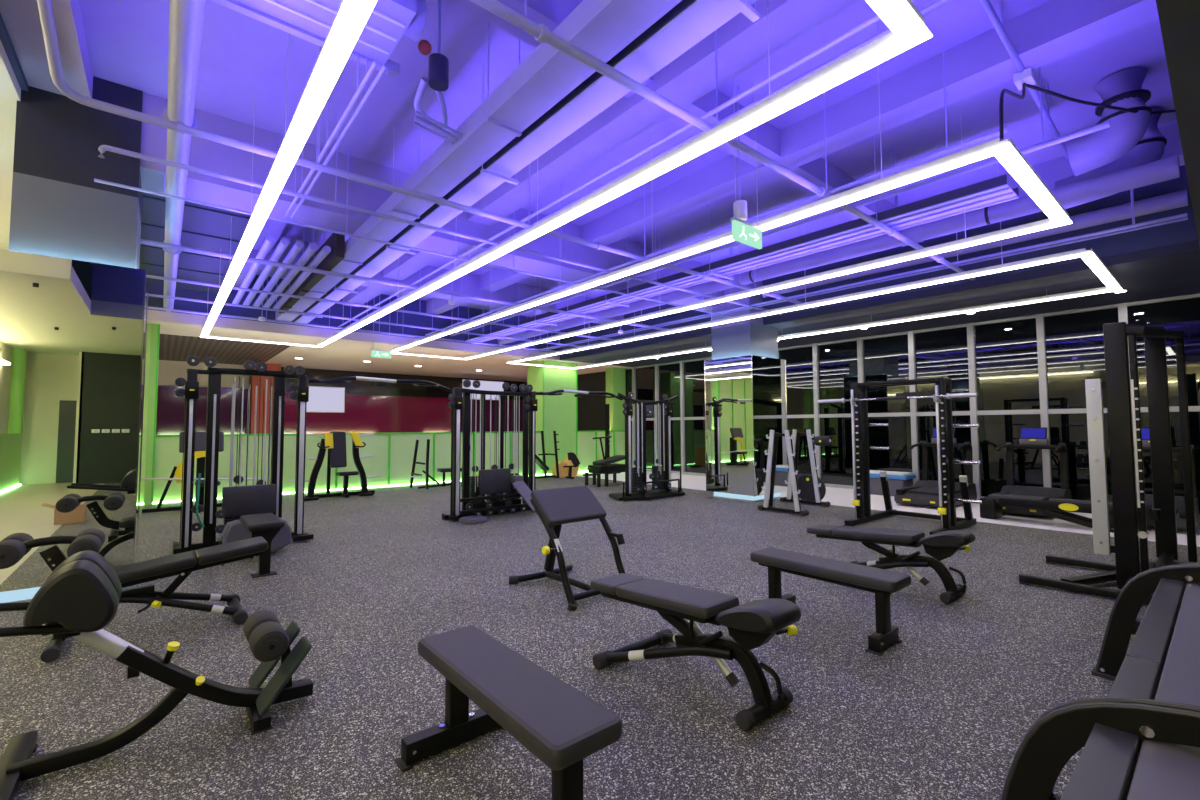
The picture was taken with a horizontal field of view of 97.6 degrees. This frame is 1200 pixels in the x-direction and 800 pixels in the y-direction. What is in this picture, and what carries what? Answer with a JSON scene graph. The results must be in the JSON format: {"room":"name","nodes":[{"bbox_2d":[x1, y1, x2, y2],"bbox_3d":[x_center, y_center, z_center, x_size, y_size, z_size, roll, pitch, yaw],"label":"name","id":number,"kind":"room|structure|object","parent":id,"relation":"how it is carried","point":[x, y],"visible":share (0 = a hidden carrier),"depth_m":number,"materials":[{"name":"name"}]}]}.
{"room":"gym","nodes":[
{"label":"gym","id":0,"kind":"room"},
{"bbox_2d":[0,40,20,249],"bbox_3d":[-6.342,-2.484,4.781,1.830,0.100,9.750,2,-4,-40],"label":"wall","id":1,"kind":"structure","parent":0,"point":[10,90],"depth_m":4.85,"materials":[{"name":"beige paint"}]},
{"bbox_2d":[0,0,92,97],"bbox_3d":[-2.642,-2.858,2.148,0.380,0.250,6.160,2,-4,-40],"label":"beam","id":2,"kind":"structure","parent":0,"point":[21,18],"depth_m":3.90,"materials":[{"name":"paint"}]},
{"bbox_2d":[13,76,142,218],"bbox_3d":[-4.776,-2.333,4.895,0.770,1.000,0.870,2,-4,-40],"label":"wall","id":3,"kind":"structure","parent":0,"point":[58,137],"depth_m":4.55,"materials":[{"name":"grey paint"}]},
{"bbox_2d":[144,324,157,504],"bbox_3d":[-8.449,0.261,9.908,0.120,3.360,0.360,2,-4,-40],"label":"pillar","id":4,"kind":"structure","parent":0,"point":[154,327],"depth_m":9.76,"materials":[{"name":"green paint"}]},
{"bbox_2d":[156,360,280,421],"bbox_3d":[-9.031,0.675,17.916,14.700,3.360,0.100,2,-4,-40],"label":"wall","id":5,"kind":"structure","parent":0,"point":[168,371],"depth_m":15.38,"materials":[{"name":"white paint"}]},
{"bbox_2d":[233,219,287,286],"bbox_3d":[-5.380,-2.507,8.293,0.300,0.300,5.600,2,-4,-40],"label":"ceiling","id":6,"kind":"structure","parent":0,"point":[275,228],"depth_m":7.64,"materials":[{"name":"paint"}]},
{"bbox_2d":[249,363,279,433],"bbox_3d":[-10.297,0.586,16.080,0.700,3.360,0.700,2,-4,-40],"label":"pillar","id":7,"kind":"structure","parent":0,"point":[254,380],"depth_m":15.78,"materials":[{"name":"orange paint"}]},
{"bbox_2d":[156,367,523,434],"bbox_3d":[-7.924,0.711,18.695,12.000,3.360,0.120,2,-4,-40],"label":"wall","id":8,"kind":"structure","parent":0,"point":[362,413],"depth_m":18.45,"materials":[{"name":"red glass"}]},
{"bbox_2d":[306,386,344,412],"bbox_3d":[-9.155,-0.016,17.511,1.210,0.860,0.080,2,-4,-40],"label":"screen","id":9,"kind":"object","parent":8,"relation":"attached to","point":[321,399],"visible":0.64,"depth_m":17.50,"materials":[{"name":"white"}]},
{"bbox_2d":[140,324,624,504],"bbox_3d":[-4.816,0.400,12.870,14.700,3.360,0.140,2,-4,-40],"label":"wall","id":10,"kind":"structure","parent":0,"point":[167,454],"depth_m":12.20,"materials":[{"name":"green paint"}]},
{"bbox_2d":[342,249,441,306],"bbox_3d":[-3.787,-2.405,9.618,0.350,0.380,5.600,2,-4,-40],"label":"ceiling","id":11,"kind":"structure","parent":0,"point":[409,264],"depth_m":9.19,"materials":[{"name":"paint"}]},
{"bbox_2d":[140,92,723,311],"bbox_3d":[-1.178,-2.350,7.752,9.830,0.700,0.600,2,-4,-40],"label":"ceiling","id":12,"kind":"structure","parent":0,"point":[205,154],"depth_m":5.94,"materials":[{"name":"paint"}]},
{"bbox_2d":[497,155,1179,344],"bbox_3d":[1.260,-1.843,9.435,0.210,0.207,12.300,2,-4,-40],"label":"ceiling beam","id":13,"kind":"structure","parent":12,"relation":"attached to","point":[1168,168],"depth_m":6.21,"materials":[{"name":"paint"}]},
{"bbox_2d":[243,236,623,323],"bbox_3d":[-3.293,-2.312,10.287,9.830,0.500,0.400,2,-4,-40],"label":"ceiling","id":14,"kind":"structure","parent":0,"point":[515,292],"depth_m":10.55,"materials":[{"name":"paint"}]},
{"bbox_2d":[426,268,532,314],"bbox_3d":[-2.347,-2.389,10.820,0.300,0.300,5.600,2,-4,-40],"label":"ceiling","id":15,"kind":"structure","parent":0,"point":[495,279],"depth_m":10.48,"materials":[{"name":"paint"}]},
{"bbox_2d":[527,360,575,475],"bbox_3d":[-1.463,0.551,16.068,1.250,3.360,0.840,2,-4,-40],"label":"pillar","id":16,"kind":"structure","parent":0,"point":[559,410],"depth_m":15.71,"materials":[{"name":"green paint"}]},
{"bbox_2d":[524,369,626,430],"bbox_3d":[-1.175,0.191,20.169,0.100,4.500,6.750,2,-4,-40],"label":"wall","id":17,"kind":"structure","parent":0,"point":[590,407],"depth_m":19.05,"materials":[{"name":"black"}]},
{"bbox_2d":[0,471,1199,799],"bbox_3d":[1.321,1.727,5.444,14.700,0.100,19.200,2,-4,-40],"label":"floor","id":18,"kind":"structure","parent":0,"point":[945,711],"depth_m":3.14,"materials":[{"name":"rubber"}]},
{"bbox_2d":[0,528,267,662],"bbox_3d":[-3.151,1.235,3.639,1.422,0.729,0.560,2,-4,-40],"label":"bench","id":19,"kind":"object","parent":18,"relation":"on","point":[15,546],"visible":0.76,"depth_m":3.61,"materials":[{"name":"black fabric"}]},
{"bbox_2d":[0,550,312,799],"bbox_3d":[-2.086,1.096,2.287,1.494,0.862,0.630,2,-4,-40],"label":"bench","id":20,"kind":"object","parent":18,"relation":"on","point":[80,597],"visible":1,"depth_m":2.26,"materials":[{"name":"black leather"}]},
{"bbox_2d":[141,431,267,512],"bbox_3d":[-6.864,1.223,9.226,1.700,1.336,0.864,1,-3,-18],"label":"machine","id":21,"kind":"object","parent":18,"relation":"on","point":[200,437],"visible":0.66,"depth_m":9.10,"materials":[{"name":"black metal"}]},
{"bbox_2d":[172,356,313,554],"bbox_3d":[-4.126,0.613,6.177,1.395,2.217,1.090,2,-4,-40],"label":"cable machine","id":22,"kind":"object","parent":18,"relation":"on","point":[260,498],"visible":0.94,"depth_m":6.18,"materials":[{"name":"black metal"}]},
{"bbox_2d":[308,376,449,391],"bbox_3d":[-2.954,-0.239,7.312,1.928,0.160,0.303,2,-4,-40],"label":"beam","id":23,"kind":"structure","parent":22,"relation":"attached to","point":[344,379],"depth_m":7.32,"materials":[{"name":"black"}]},
{"bbox_2d":[240,513,284,577],"bbox_3d":[-3.446,1.438,5.317,0.300,0.500,0.929,2,-4,-40],"label":"bench","id":24,"kind":"object","parent":18,"relation":"on","point":[265,525],"visible":0.88,"depth_m":5.02,"materials":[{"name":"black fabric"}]},
{"bbox_2d":[289,431,382,500],"bbox_3d":[-5.287,1.303,10.643,1.743,1.331,0.798,2,-4,-40],"label":"machine","id":25,"kind":"object","parent":18,"relation":"on","point":[334,441],"visible":0.95,"depth_m":10.58,"materials":[{"name":"black metal"}]},
{"bbox_2d":[407,439,461,488],"bbox_3d":[-3.784,1.366,12.125,1.489,1.296,0.605,2,-4,-40],"label":"bench","id":26,"kind":"object","parent":18,"relation":"on","point":[443,470],"visible":0.66,"depth_m":12.01,"materials":[{"name":"black metal"}]},
{"bbox_2d":[442,380,537,523],"bbox_3d":[-1.614,0.763,8.300,1.610,2.141,0.840,2,-4,-40],"label":"cable machine","id":27,"kind":"object","parent":18,"relation":"on","point":[495,481],"visible":0.97,"depth_m":8.31,"materials":[{"name":"black metal"}]},
{"bbox_2d":[395,625,621,799],"bbox_3d":[-0.371,1.280,2.026,0.510,0.455,1.090,2,-4,-40],"label":"bench","id":28,"kind":"object","parent":18,"relation":"on","point":[560,725],"visible":1,"depth_m":1.92,"materials":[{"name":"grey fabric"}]},
{"bbox_2d":[509,485,625,610],"bbox_3d":[-0.297,1.215,4.561,0.774,0.874,0.967,2,-4,-40],"label":"bench","id":29,"kind":"object","parent":18,"relation":"on","point":[555,507],"visible":0.97,"depth_m":4.51,"materials":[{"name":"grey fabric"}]},
{"bbox_2d":[585,436,624,486],"bbox_3d":[0.111,1.466,12.729,1.250,1.179,0.520,2,-4,-40],"label":"machine","id":30,"kind":"object","parent":18,"relation":"on","point":[603,466],"visible":0.79,"depth_m":12.61,"materials":[{"name":"black metal"}]},
{"bbox_2d":[609,392,684,500],"bbox_3d":[0.982,0.905,10.651,1.834,2.079,0.850,2,-4,-40],"label":"cable machine","id":31,"kind":"object","parent":18,"relation":"on","point":[635,485],"visible":1,"depth_m":10.68,"materials":[{"name":"black metal"}]},
{"bbox_2d":[590,573,800,730],"bbox_3d":[0.466,1.277,2.952,0.620,0.548,1.328,2,-4,-40],"label":"bench","id":32,"kind":"object","parent":18,"relation":"on","point":[751,625],"visible":1,"depth_m":2.73,"materials":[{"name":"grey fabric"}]},
{"bbox_2d":[758,430,808,515],"bbox_3d":[2.967,1.158,8.571,0.155,1.344,0.840,2,-4,-40],"label":"rack","id":33,"kind":"object","parent":18,"relation":"on","point":[773,437],"visible":1,"depth_m":8.65,"materials":[{"name":"silver metal"}]},
{"bbox_2d":[780,429,829,506],"bbox_3d":[3.692,1.204,9.527,0.155,1.344,0.900,2,-4,-40],"label":"rack","id":34,"kind":"object","parent":18,"relation":"on","point":[796,440],"visible":0.81,"depth_m":9.41,"materials":[{"name":"silver metal"}]},
{"bbox_2d":[750,547,910,655],"bbox_3d":[1.557,1.356,3.647,0.510,0.455,1.030,2,-4,-40],"label":"bench","id":35,"kind":"object","parent":18,"relation":"on","point":[882,582],"visible":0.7,"depth_m":3.46,"materials":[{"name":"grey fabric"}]},
{"bbox_2d":[807,524,974,602],"bbox_3d":[2.531,1.357,4.673,0.620,0.548,1.328,2,-4,-40],"label":"bench","id":36,"kind":"object","parent":18,"relation":"on","point":[940,545],"visible":0.91,"depth_m":4.45,"materials":[{"name":"black leather"}]},
{"bbox_2d":[870,470,915,495],"bbox_3d":[5.866,1.703,10.775,0.540,0.460,0.950,2,-4,-40],"label":"stack","id":37,"kind":"object","parent":18,"relation":"on","point":[896,480],"visible":0.47,"depth_m":10.49,"materials":[{"name":"grey plastic"}]},
{"bbox_2d":[843,377,982,534],"bbox_3d":[4.463,0.747,7.353,1.590,2.030,1.460,2,-4,-40],"label":"power rack","id":38,"kind":"object","parent":18,"relation":"on","point":[946,509],"visible":0.95,"depth_m":7.34,"materials":[{"name":"black metal"}]},
{"bbox_2d":[894,428,976,506],"bbox_3d":[6.079,1.170,9.527,1.641,1.336,0.820,2,-4,-40],"label":"treadmill","id":39,"kind":"object","parent":18,"relation":"on","point":[925,492],"visible":0.82,"depth_m":9.55,"materials":[{"name":"grey plastic"}]},
{"bbox_2d":[997,427,1071,517],"bbox_3d":[7.011,1.119,8.614,1.641,1.336,0.820,2,-4,-40],"label":"treadmill","id":40,"kind":"object","parent":18,"relation":"on","point":[1030,437],"visible":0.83,"depth_m":8.79,"materials":[{"name":"black plastic"}]},
{"bbox_2d":[979,493,1152,533],"bbox_3d":[6.495,1.593,7.426,0.436,0.389,1.801,2,-4,-40],"label":"rowing machine","id":41,"kind":"object","parent":18,"relation":"on","point":[992,505],"visible":0.72,"depth_m":7.44,"materials":[{"name":"black"}]},
{"bbox_2d":[1001,564,1199,799],"bbox_3d":[2.023,1.115,1.701,2.950,0.732,1.010,2,-4,-40],"label":"dumbbell rack","id":42,"kind":"object","parent":18,"relation":"on","point":[1112,729],"visible":1,"depth_m":1.50,"materials":[{"name":"black metal"}]},
{"bbox_2d":[1127,582,1199,799],"bbox_3d":[1.965,0.915,1.756,2.920,0.042,0.103,2,-4,-40],"label":"tray","id":43,"kind":"object","parent":42,"relation":"on","point":[1165,770],"depth_m":1.55,"materials":[{"name":"grey plastic"}]},
{"bbox_2d":[1019,320,1199,609],"bbox_3d":[5.038,0.419,4.812,2.160,2.420,1.560,2,-4,-40],"label":"machine","id":44,"kind":"object","parent":18,"relation":"on","point":[1130,561],"visible":0.9,"depth_m":4.50,"materials":[{"name":"black metal"}]},
{"bbox_2d":[1109,427,1198,530],"bbox_3d":[7.908,1.061,7.540,1.641,1.336,0.820,2,-4,-40],"label":"treadmill","id":45,"kind":"object","parent":18,"relation":"on","point":[1179,500],"visible":0.16,"depth_m":7.53,"materials":[{"name":"black plastic"}]},
{"bbox_2d":[606,367,625,430],"bbox_3d":[0.525,-0.006,17.537,0.550,2.110,0.380,2,-4,-40],"label":"pillar","id":46,"kind":"structure","parent":0,"point":[615,377],"depth_m":17.36,"materials":[{"name":"green paint"}]},
{"bbox_2d":[79,0,1176,316],"bbox_3d":[0.163,-2.766,8.530,13.000,0.200,12.360,2,-4,-40],"label":"ceiling","id":47,"kind":"structure","parent":0,"point":[243,58],"depth_m":4.86,"materials":[{"name":"paint"}]},
{"bbox_2d":[0,13,27,90],"bbox_3d":[-4.801,-2.710,4.380,0.070,0.300,12.360,2,-4,-40],"label":"trim","id":48,"kind":"structure","parent":47,"relation":"attached to","point":[5,39],"depth_m":3.95,"materials":[{"name":"paint"}]},
{"bbox_2d":[163,0,205,311],"bbox_3d":[-4.018,-2.344,4.994,0.194,0.975,12.290,2,-4,-40],"label":"ceiling pipe","id":49,"kind":"object","parent":47,"relation":"hanging from","point":[186,17],"visible":0.79,"depth_m":3.52,"materials":[{"name":"white metal"}]},
{"bbox_2d":[139,192,250,292],"bbox_3d":[-6.225,-2.420,7.583,1.600,0.540,5.200,2,-4,-40],"label":"air duct","id":50,"kind":"object","parent":47,"relation":"hanging from","point":[204,227],"visible":0.21,"depth_m":7.17,"materials":[{"name":"grey"}]},
{"bbox_2d":[278,230,344,313],"bbox_3d":[-4.621,-2.176,8.257,0.100,0.970,4.200,2,-4,-40],"label":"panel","id":51,"kind":"object","parent":47,"relation":"hanging from","point":[336,242],"visible":0.66,"depth_m":7.33,"materials":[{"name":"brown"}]},
{"bbox_2d":[210,0,426,77],"bbox_3d":[-1.643,-2.617,3.126,1.080,0.640,0.640,2,-4,-40],"label":"air duct","id":52,"kind":"object","parent":47,"relation":"hanging from","point":[311,21],"visible":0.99,"depth_m":3.21,"materials":[{"name":"metal"}]},
{"bbox_2d":[403,0,426,40],"bbox_3d":[-1.202,-2.446,3.355,0.099,0.240,0.240,2,-4,-40],"label":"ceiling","id":53,"kind":"structure","parent":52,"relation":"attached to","point":[413,29],"depth_m":3.30,"materials":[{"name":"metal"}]},
{"bbox_2d":[284,53,378,217],"bbox_3d":[-2.307,-2.415,4.335,0.028,0.914,3.000,2,-4,-40],"label":"conduit","id":54,"kind":"object","parent":47,"relation":"hanging from","point":[375,63],"visible":0.6,"depth_m":3.82,"materials":[{"name":"metal"}]},
{"bbox_2d":[290,56,387,218],"bbox_3d":[-2.264,-2.413,4.370,0.028,0.914,3.000,2,-4,-40],"label":"conduit","id":55,"kind":"object","parent":47,"relation":"hanging from","point":[383,69],"visible":0.78,"depth_m":3.92,"materials":[{"name":"metal"}]},
{"bbox_2d":[148,277,571,353],"bbox_3d":[-4.382,-1.955,11.874,9.350,1.042,0.044,2,-4,-40],"label":"ceiling pipe","id":56,"kind":"object","parent":47,"relation":"hanging from","point":[149,307],"visible":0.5,"depth_m":10.85,"materials":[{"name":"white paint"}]},
{"bbox_2d":[148,294,597,348],"bbox_3d":[-3.658,-2.003,11.008,9.350,1.040,0.040,2,-4,-40],"label":"ceiling pipe","id":57,"kind":"object","parent":47,"relation":"hanging from","point":[152,295],"visible":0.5,"depth_m":9.83,"materials":[{"name":"metal"}]},
{"bbox_2d":[146,234,628,342],"bbox_3d":[-2.877,-2.063,10.073,9.350,1.022,0.044,2,-4,-40],"label":"ceiling pipe","id":58,"kind":"object","parent":47,"relation":"hanging from","point":[147,276],"visible":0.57,"depth_m":8.80,"materials":[{"name":"metal"}]},
{"bbox_2d":[140,229,682,333],"bbox_3d":[-1.769,-2.132,8.747,9.350,1.030,0.060,2,-4,-40],"label":"ceiling pipe","id":59,"kind":"object","parent":47,"relation":"hanging from","point":[143,241],"visible":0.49,"depth_m":7.34,"materials":[{"name":"metal"}]},
{"bbox_2d":[94,147,731,316],"bbox_3d":[-0.725,-2.218,7.498,9.350,0.994,0.028,2,-4,-40],"label":"ceiling pipe","id":60,"kind":"object","parent":47,"relation":"hanging from","point":[95,180],"visible":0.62,"depth_m":5.79,"materials":[{"name":"metal"}]},
{"bbox_2d":[37,0,816,308],"bbox_3d":[0.459,-2.277,6.019,9.428,1.037,0.868,2,-4,-40],"label":"ceiling pipe","id":61,"kind":"object","parent":47,"relation":"hanging from","point":[44,6],"visible":0.91,"depth_m":4.00,"materials":[{"name":"metal"}]},
{"bbox_2d":[762,189,1187,297],"bbox_3d":[4.769,-2.119,7.817,0.189,0.186,5.300,2,-4,-40],"label":"insulated pipe","id":62,"kind":"object","parent":61,"relation":"attached to","point":[1173,200],"visible":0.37,"depth_m":6.48,"materials":[{"name":"metal"}]},
{"bbox_2d":[413,0,461,143],"bbox_3d":[-1.220,-2.468,3.967,0.387,0.854,0.480,2,-4,-40],"label":"valve assembly","id":63,"kind":"object","parent":47,"relation":"hanging from","point":[438,67],"visible":1,"depth_m":3.80,"materials":[{"name":"grey metal"}]},
{"bbox_2d":[98,101,781,314],"bbox_3d":[-0.168,-2.208,6.892,9.270,1.080,0.040,2,-4,-40],"label":"ceiling pipe","id":64,"kind":"object","parent":47,"relation":"hanging from","point":[102,148],"visible":0.91,"depth_m":5.02,"materials":[{"name":"metal"}]},
{"bbox_2d":[275,0,681,321],"bbox_3d":[-2.666,-2.322,6.246,0.280,0.900,12.200,2,-4,-40],"label":"air duct","id":65,"kind":"object","parent":47,"relation":"hanging from","point":[602,29],"visible":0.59,"depth_m":3.73,"materials":[{"name":"metal"}]},
{"bbox_2d":[294,0,759,323],"bbox_3d":[-2.432,-2.288,6.440,0.350,0.950,12.200,2,-4,-40],"label":"cable tray","id":66,"kind":"object","parent":47,"relation":"hanging from","point":[689,22],"visible":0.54,"depth_m":3.73,"materials":[{"name":"metal"}]},
{"bbox_2d":[200,0,932,346],"bbox_3d":[-3.133,-2.102,6.346,2.119,1.326,11.974,2,-4,-40],"label":"linear light","id":67,"kind":"object","parent":47,"relation":"hanging from","point":[908,26],"visible":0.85,"depth_m":3.13,"materials":[{"name":"white paint"}]},
{"bbox_2d":[338,0,914,326],"bbox_3d":[-1.860,-2.292,6.918,0.034,0.897,12.400,2,-4,-40],"label":"conduit","id":68,"kind":"object","parent":47,"relation":"hanging from","point":[876,18],"visible":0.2,"depth_m":3.90,"materials":[{"name":"metal"}]},
{"bbox_2d":[345,0,951,327],"bbox_3d":[-1.745,-2.288,7.014,0.034,0.897,12.400,2,-4,-40],"label":"conduit","id":69,"kind":"object","parent":47,"relation":"hanging from","point":[939,3],"visible":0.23,"depth_m":3.78,"materials":[{"name":"metal"}]},
{"bbox_2d":[425,52,1007,335],"bbox_3d":[-0.604,-2.235,8.486,0.040,0.860,11.600,2,-4,-40],"label":"conduit","id":70,"kind":"object","parent":47,"relation":"hanging from","point":[995,133],"visible":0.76,"depth_m":5.23,"materials":[{"name":"metal"}]},
{"bbox_2d":[470,0,975,280],"bbox_3d":[2.087,-2.343,4.833,8.450,1.040,0.081,2,-4,-40],"label":"ceiling pipe","id":71,"kind":"object","parent":47,"relation":"hanging from","point":[541,32],"visible":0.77,"depth_m":3.40,"materials":[{"name":"white metal"}]},
{"bbox_2d":[387,22,1071,359],"bbox_3d":[-0.465,-1.997,8.583,2.054,1.326,11.954,2,-4,-40],"label":"linear light","id":72,"kind":"object","parent":47,"relation":"hanging from","point":[1006,151],"visible":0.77,"depth_m":5.03,"materials":[{"name":"white paint"}]},
{"bbox_2d":[391,142,1071,359],"bbox_3d":[-0.463,-1.339,8.549,2.054,0.007,11.954,2,-4,-40],"label":"diffuser","id":73,"kind":"object","parent":72,"relation":"attached to","point":[1007,155],"depth_m":5.11,"materials":[{"name":"white plastic"}]},
{"bbox_2d":[465,135,1018,342],"bbox_3d":[0.298,-2.141,9.104,0.540,0.990,11.000,2,-4,-40],"label":"cable tray","id":74,"kind":"object","parent":47,"relation":"hanging from","point":[993,191],"visible":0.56,"depth_m":6.33,"materials":[{"name":"metal"}]},
{"bbox_2d":[730,78,762,248],"bbox_3d":[1.277,-2.111,4.599,0.420,1.520,0.040,2,-4,-40],"label":"exit sign","id":75,"kind":"object","parent":47,"relation":"hanging from","point":[743,232],"visible":0.97,"depth_m":4.53,"materials":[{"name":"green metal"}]},
{"bbox_2d":[450,67,1109,335],"bbox_3d":[0.056,-2.253,8.712,0.050,0.805,12.100,2,-4,-40],"label":"conduit","id":76,"kind":"object","parent":47,"relation":"hanging from","point":[1101,126],"visible":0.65,"depth_m":5.30,"materials":[{"name":"metal"}]},
{"bbox_2d":[507,169,1121,368],"bbox_3d":[2.147,-1.894,10.772,2.374,1.326,11.934,2,-4,-40],"label":"linear light","id":77,"kind":"object","parent":47,"relation":"hanging from","point":[1090,257],"visible":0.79,"depth_m":7.71,"materials":[{"name":"white paint"}]},
{"bbox_2d":[509,252,1121,368],"bbox_3d":[2.149,-1.236,10.739,2.374,0.007,11.934,2,-4,-40],"label":"diffuser","id":78,"kind":"object","parent":77,"relation":"attached to","point":[1090,258],"depth_m":7.91,"materials":[{"name":"white plastic"}]},
{"bbox_2d":[542,189,1186,348],"bbox_3d":[2.187,-2.123,10.290,0.040,0.920,12.400,2,-4,-40],"label":"conduit","id":79,"kind":"object","parent":47,"relation":"hanging from","point":[1133,225],"visible":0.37,"depth_m":7.07,"materials":[{"name":"metal"}]},
{"bbox_2d":[979,0,1174,158],"bbox_3d":[3.887,-2.276,4.116,3.301,1.261,0.843,2,-4,-40],"label":"ceiling pipe","id":80,"kind":"object","parent":47,"relation":"hanging from","point":[1024,78],"visible":0.95,"depth_m":4.14,"materials":[{"name":"metal"}]},
{"bbox_2d":[1065,67,1151,176],"bbox_3d":[4.595,-2.483,4.760,0.352,0.746,0.562,2,-4,-40],"label":"duct","id":81,"kind":"object","parent":47,"relation":"hanging from","point":[1089,152],"visible":0.89,"depth_m":4.62,"materials":[{"name":"metal"}]},
{"bbox_2d":[1055,108,1166,208],"bbox_3d":[5.264,-2.455,5.441,0.331,0.737,0.830,2,-4,-40],"label":"insulated pipe","id":82,"kind":"object","parent":47,"relation":"hanging from","point":[1150,148],"visible":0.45,"depth_m":5.17,"materials":[{"name":"metal"}]},
{"bbox_2d":[467,0,858,225],"bbox_3d":[0.364,-2.676,4.650,0.350,0.380,6.160,2,-4,-40],"label":"beam","id":83,"kind":"structure","parent":0,"point":[742,43],"depth_m":4.25,"materials":[{"name":"paint"}]},
{"bbox_2d":[147,0,1199,381],"bbox_3d":[-0.767,-1.629,8.186,14.800,0.220,25.800,2,-4,-40],"label":"ceiling","id":84,"kind":"structure","parent":0,"point":[1173,270],"depth_m":9.73,"materials":[{"name":"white paint"}]},
{"bbox_2d":[147,275,559,351],"bbox_3d":[-3.853,-1.937,13.255,12.870,0.940,0.100,2,-4,-40],"label":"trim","id":85,"kind":"structure","parent":84,"relation":"attached to","point":[415,305],"depth_m":12.07,"materials":[{"name":"paint"}]},
{"bbox_2d":[560,165,1197,355],"bbox_3d":[2.814,-2.054,10.706,0.100,1.020,12.360,2,-4,-40],"label":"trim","id":86,"kind":"structure","parent":84,"relation":"attached to","point":[1181,231],"depth_m":7.40,"materials":[{"name":"paint"}]},
{"bbox_2d":[447,0,923,246],"bbox_3d":[1.095,-2.709,5.041,9.830,0.280,0.300,2,-4,-40],"label":"beam","id":87,"kind":"structure","parent":0,"point":[551,13],"depth_m":4.97,"materials":[{"name":"paint"}]},
{"bbox_2d":[711,281,762,328],"bbox_3d":[2.891,-2.001,10.572,0.950,1.140,0.900,2,-4,-40],"label":"pillar","id":88,"kind":"structure","parent":0,"point":[758,298],"depth_m":10.14,"materials":[{"name":"paint"}]},
{"bbox_2d":[582,0,1158,249],"bbox_3d":[1.804,-2.660,5.852,0.300,0.300,6.160,2,-4,-40],"label":"beam","id":89,"kind":"structure","parent":0,"point":[1054,30],"depth_m":4.60,"materials":[{"name":"paint"}]},
{"bbox_2d":[706,122,1184,264],"bbox_3d":[4.127,-2.544,7.786,0.350,0.350,6.160,2,-4,-40],"label":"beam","id":90,"kind":"structure","parent":0,"point":[1051,171],"depth_m":6.09,"materials":[{"name":"paint"}]},
{"bbox_3d":[7.020,-2.128,10.351,0.100,1.340,19.100,2,-4,-40],"label":"wall","id":91,"kind":"structure","parent":0,"visible":0},
{"bbox_2d":[634,364,659,471],"bbox_3d":[1.503,0.576,16.758,0.130,3.360,1.040,2,-4,-40],"label":"window","id":92,"kind":"structure","parent":91,"relation":"in","point":[647,377],"depth_m":16.67,"materials":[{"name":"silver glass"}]},
{"bbox_2d":[657,361,684,473],"bbox_3d":[2.169,0.532,15.960,0.130,3.360,1.040,2,-4,-40],"label":"window","id":93,"kind":"structure","parent":91,"relation":"in","point":[671,374],"depth_m":15.82,"materials":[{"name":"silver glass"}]},
{"bbox_2d":[683,357,711,475],"bbox_3d":[2.836,0.489,15.163,0.130,3.360,1.040,2,-4,-40],"label":"window","id":94,"kind":"structure","parent":91,"relation":"in","point":[694,388],"depth_m":15.26,"materials":[{"name":"clear glass"}]},
{"bbox_2d":[778,343,820,479],"bbox_3d":[4.834,0.358,12.771,0.130,3.360,1.040,2,-4,-40],"label":"window","id":95,"kind":"structure","parent":91,"relation":"in","point":[802,372],"depth_m":12.69,"materials":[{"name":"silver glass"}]},
{"bbox_2d":[817,337,863,488],"bbox_3d":[5.500,0.315,11.973,0.130,3.360,1.040,2,-4,-40],"label":"window","id":96,"kind":"structure","parent":91,"relation":"in","point":[840,362],"depth_m":12.04,"materials":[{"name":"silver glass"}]},
{"bbox_2d":[862,331,918,485],"bbox_3d":[6.167,0.271,11.176,0.130,3.360,1.040,2,-4,-40],"label":"window","id":97,"kind":"structure","parent":91,"relation":"in","point":[886,357],"depth_m":11.15,"materials":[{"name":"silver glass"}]},
{"bbox_2d":[913,323,980,499],"bbox_3d":[6.833,0.227,10.379,0.130,3.360,1.040,2,-4,-40],"label":"window","id":98,"kind":"structure","parent":91,"relation":"in","point":[947,351],"depth_m":10.32,"materials":[{"name":"clear glass"}]},
{"bbox_2d":[973,314,1051,497],"bbox_3d":[7.499,0.184,9.581,0.130,3.360,1.040,2,-4,-40],"label":"window","id":99,"kind":"structure","parent":91,"relation":"in","point":[1010,353],"depth_m":9.60,"materials":[{"name":"clear glass"}]},
{"bbox_2d":[1043,303,1136,501],"bbox_3d":[8.165,0.140,8.784,0.130,3.360,1.040,2,-4,-40],"label":"window","id":100,"kind":"structure","parent":91,"relation":"in","point":[1074,339],"depth_m":8.91,"materials":[{"name":"glass"}]},
{"bbox_2d":[1127,293,1199,518],"bbox_3d":[8.832,0.097,7.986,0.130,3.360,1.040,2,-4,-40],"label":"window","id":101,"kind":"structure","parent":91,"relation":"in","point":[1177,313],"depth_m":8.03,"materials":[{"name":"clear glass"}]},
{"bbox_3d":[-4.768,-0.087,4.779,0.710,3.500,0.810,2,-4,-40],"label":"pillar","id":102,"kind":"structure","parent":0,"visible":0},
{"bbox_2d":[0,172,147,602],"bbox_3d":[-4.768,-0.086,4.779,0.922,3.500,1.022,2,-4,-40],"label":"mirror","id":103,"kind":"object","parent":102,"relation":"attached to","point":[74,294],"depth_m":4.41,"materials":[{"name":"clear mirror"}]},
{"bbox_3d":[2.900,0.246,10.456,0.890,3.360,0.840,2,-4,-40],"label":"pillar","id":104,"kind":"structure","parent":0,"visible":0},
{"bbox_2d":[704,322,787,501],"bbox_3d":[2.900,0.246,10.456,1.162,3.360,1.112,2,-4,-40],"label":"column","id":105,"kind":"structure","parent":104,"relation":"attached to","point":[745,377],"depth_m":10.07,"materials":[{"name":"silver metal"}]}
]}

